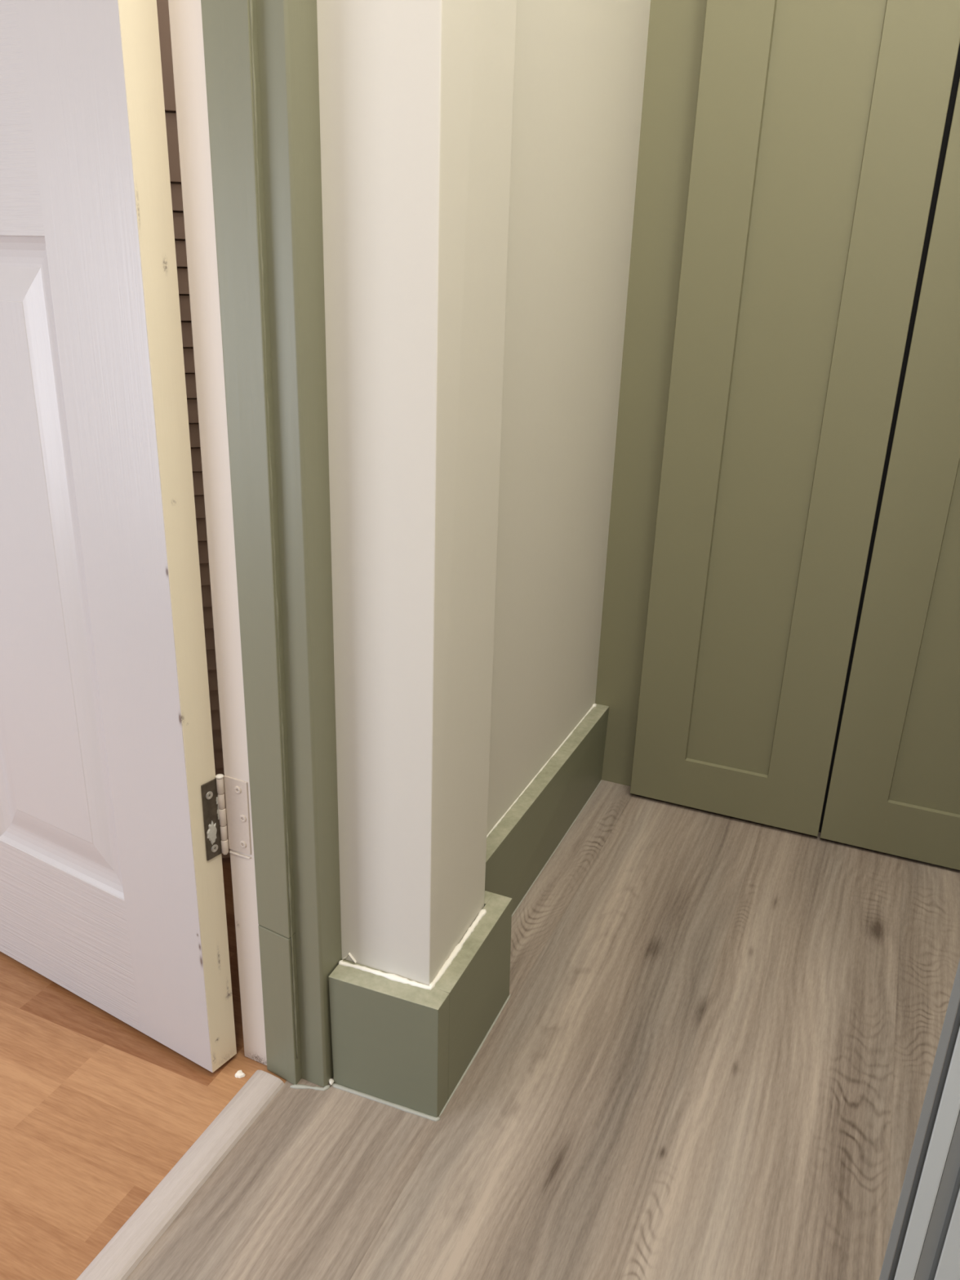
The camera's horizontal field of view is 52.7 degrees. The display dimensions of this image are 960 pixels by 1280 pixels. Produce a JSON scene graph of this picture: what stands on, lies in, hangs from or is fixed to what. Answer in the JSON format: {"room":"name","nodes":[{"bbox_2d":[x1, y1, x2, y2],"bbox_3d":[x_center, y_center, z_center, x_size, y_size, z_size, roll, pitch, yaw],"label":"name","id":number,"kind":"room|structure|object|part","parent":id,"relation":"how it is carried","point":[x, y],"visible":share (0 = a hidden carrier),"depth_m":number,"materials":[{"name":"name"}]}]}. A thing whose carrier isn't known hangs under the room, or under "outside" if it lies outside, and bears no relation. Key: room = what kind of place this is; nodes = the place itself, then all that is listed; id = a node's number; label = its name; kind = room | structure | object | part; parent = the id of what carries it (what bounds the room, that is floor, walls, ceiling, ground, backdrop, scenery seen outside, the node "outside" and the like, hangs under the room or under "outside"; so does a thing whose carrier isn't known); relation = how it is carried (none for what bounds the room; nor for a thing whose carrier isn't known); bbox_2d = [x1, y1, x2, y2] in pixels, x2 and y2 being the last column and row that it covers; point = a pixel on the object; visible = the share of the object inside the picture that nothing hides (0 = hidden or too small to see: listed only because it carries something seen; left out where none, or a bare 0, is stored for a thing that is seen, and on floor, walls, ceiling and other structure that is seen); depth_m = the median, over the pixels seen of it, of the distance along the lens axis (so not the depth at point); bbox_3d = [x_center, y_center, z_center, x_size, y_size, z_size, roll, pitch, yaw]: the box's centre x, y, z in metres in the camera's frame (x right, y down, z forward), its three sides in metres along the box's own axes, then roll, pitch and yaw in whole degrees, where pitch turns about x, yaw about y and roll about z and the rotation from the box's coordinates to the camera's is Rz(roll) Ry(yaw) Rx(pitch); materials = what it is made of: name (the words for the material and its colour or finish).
{"room":"hallway","nodes":[
{"label":"hallway","id":0,"kind":"room"},
{"bbox_2d":[316,0,516,986],"bbox_3d":[-0.060,-0.675,0.692,0.152,2.398,0.152,10,22,21],"label":"wall pier","id":1,"kind":"object","parent":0,"point":[416,96],"visible":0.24,"depth_m":0.82,"materials":[{"name":"white paint"}]},
{"bbox_2d":[168,0,342,1090],"bbox_3d":[-0.363,-0.340,0.290,0.108,2.044,0.996,10,22,21],"label":"door frame","id":2,"kind":"structure","parent":1,"relation":"attached to","point":[211,40],"depth_m":0.81,"materials":[{"name":"green paint"}]},
{"bbox_2d":[0,0,251,1072],"bbox_3d":[-0.559,-0.537,0.870,0.796,1.970,0.043,13,24,28],"label":"door","id":3,"kind":"structure","parent":2,"relation":"attached to","point":[113,836],"depth_m":0.89,"materials":[{"name":"wood"}]},
{"bbox_3d":[-0.582,-0.481,0.891,0.538,0.197,0.012,14,24,28],"label":"rail","id":4,"kind":"part","parent":3,"relation":"part of","materials":[{"name":"white wood"}]},
{"bbox_3d":[-0.457,-0.051,0.966,0.216,0.651,0.011,14,24,28],"label":"moulded panel","id":5,"kind":"part","parent":3,"relation":"part of","materials":[{"name":"white wood"}]},
{"bbox_3d":[-0.607,0.301,1.188,0.538,0.175,0.012,14,24,28],"label":"rail","id":6,"kind":"part","parent":3,"relation":"part of","materials":[{"name":"white wood"}]},
{"bbox_3d":[-0.238,0.173,0.951,0.027,0.083,0.002,11,23,22],"label":"frame plate","id":7,"kind":"part","parent":3,"relation":"part of","materials":[{"name":"white metal"}]},
{"bbox_2d":[328,890,511,1121],"bbox_3d":[-0.060,0.383,1.075,0.130,0.153,0.215,10,22,21],"label":"baseboard","id":8,"kind":"object","parent":1,"relation":"attached to","point":[402,1043],"visible":0.97,"depth_m":1.00,"materials":[{"name":"green paint"}]},
{"bbox_2d":[0,779,959,1279],"bbox_3d":[-1.126,0.607,0.657,3.452,0.035,5.265,10,22,21],"label":"floor","id":9,"kind":"structure","parent":0,"point":[710,1054],"depth_m":1.01,"materials":[{"name":"grey laminate"}]},
{"bbox_2d":[75,1070,284,1279],"bbox_3d":[-0.403,0.607,0.660,0.041,0.005,0.886,10,22,21],"label":"threshold strip","id":10,"kind":"object","parent":9,"relation":"on","point":[120,1256],"visible":1,"depth_m":0.91,"materials":[{"name":"beige wood"}]},
{"bbox_2d":[156,0,230,857],"bbox_3d":[-0.456,-0.232,1.183,0.491,1.189,0.026,-4,22,-15],"label":"slatted screen","id":11,"kind":"object","parent":9,"relation":"on","point":[162,7],"visible":0.02,"depth_m":1.17,"materials":[{"name":"brown wood"}]},
{"bbox_2d":[235,1070,245,1078],"bbox_3d":[-0.259,0.467,1.043,0.010,0.003,0.011,-17,28,-40],"label":"chip","id":12,"kind":"object","parent":9,"relation":"on","point":[239,1073],"visible":1,"depth_m":1.04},
{"bbox_2d":[595,0,959,870],"bbox_3d":[0.578,-0.787,1.204,0.722,2.282,0.200,10,22,21],"label":"tall cabinet","id":13,"kind":"object","parent":9,"relation":"on","point":[780,646],"visible":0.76,"depth_m":1.34,"materials":[{"name":"green paint"}]},
{"bbox_3d":[0.272,-0.823,1.272,0.100,2.282,0.023,10,22,21],"label":"filler panel","id":14,"kind":"part","parent":13,"relation":"part of","materials":[{"name":"green paint"}]},
{"bbox_3d":[0.716,-0.729,1.061,0.319,2.271,0.026,10,22,21],"label":"door","id":15,"kind":"part","parent":13,"relation":"part of","materials":[{"name":"green paint"}]},
{"bbox_2d":[486,0,650,835],"bbox_3d":[0.043,-0.796,1.019,0.132,2.398,0.615,10,22,21],"label":"wall","id":16,"kind":"structure","parent":0,"point":[580,65],"depth_m":1.21,"materials":[{"name":"white paint"}]},
{"bbox_2d":[484,703,608,916],"bbox_3d":[0.088,0.262,1.412,0.030,0.145,0.567,10,22,21],"label":"baseboard","id":17,"kind":"structure","parent":16,"relation":"attached to","point":[519,845],"depth_m":1.39,"materials":[{"name":"green paint"}]},
{"bbox_3d":[0.537,-0.506,0.297,0.304,2.398,0.040,10,22,21],"label":"wall","id":18,"kind":"structure","parent":0,"visible":0},
{"bbox_2d":[879,959,959,1279],"bbox_3d":[0.409,-0.510,0.296,0.196,2.398,0.060,10,22,21],"label":"door frame","id":19,"kind":"structure","parent":18,"relation":"attached to","point":[928,1245],"depth_m":0.64,"materials":[{"name":"grey paint"}]}
]}

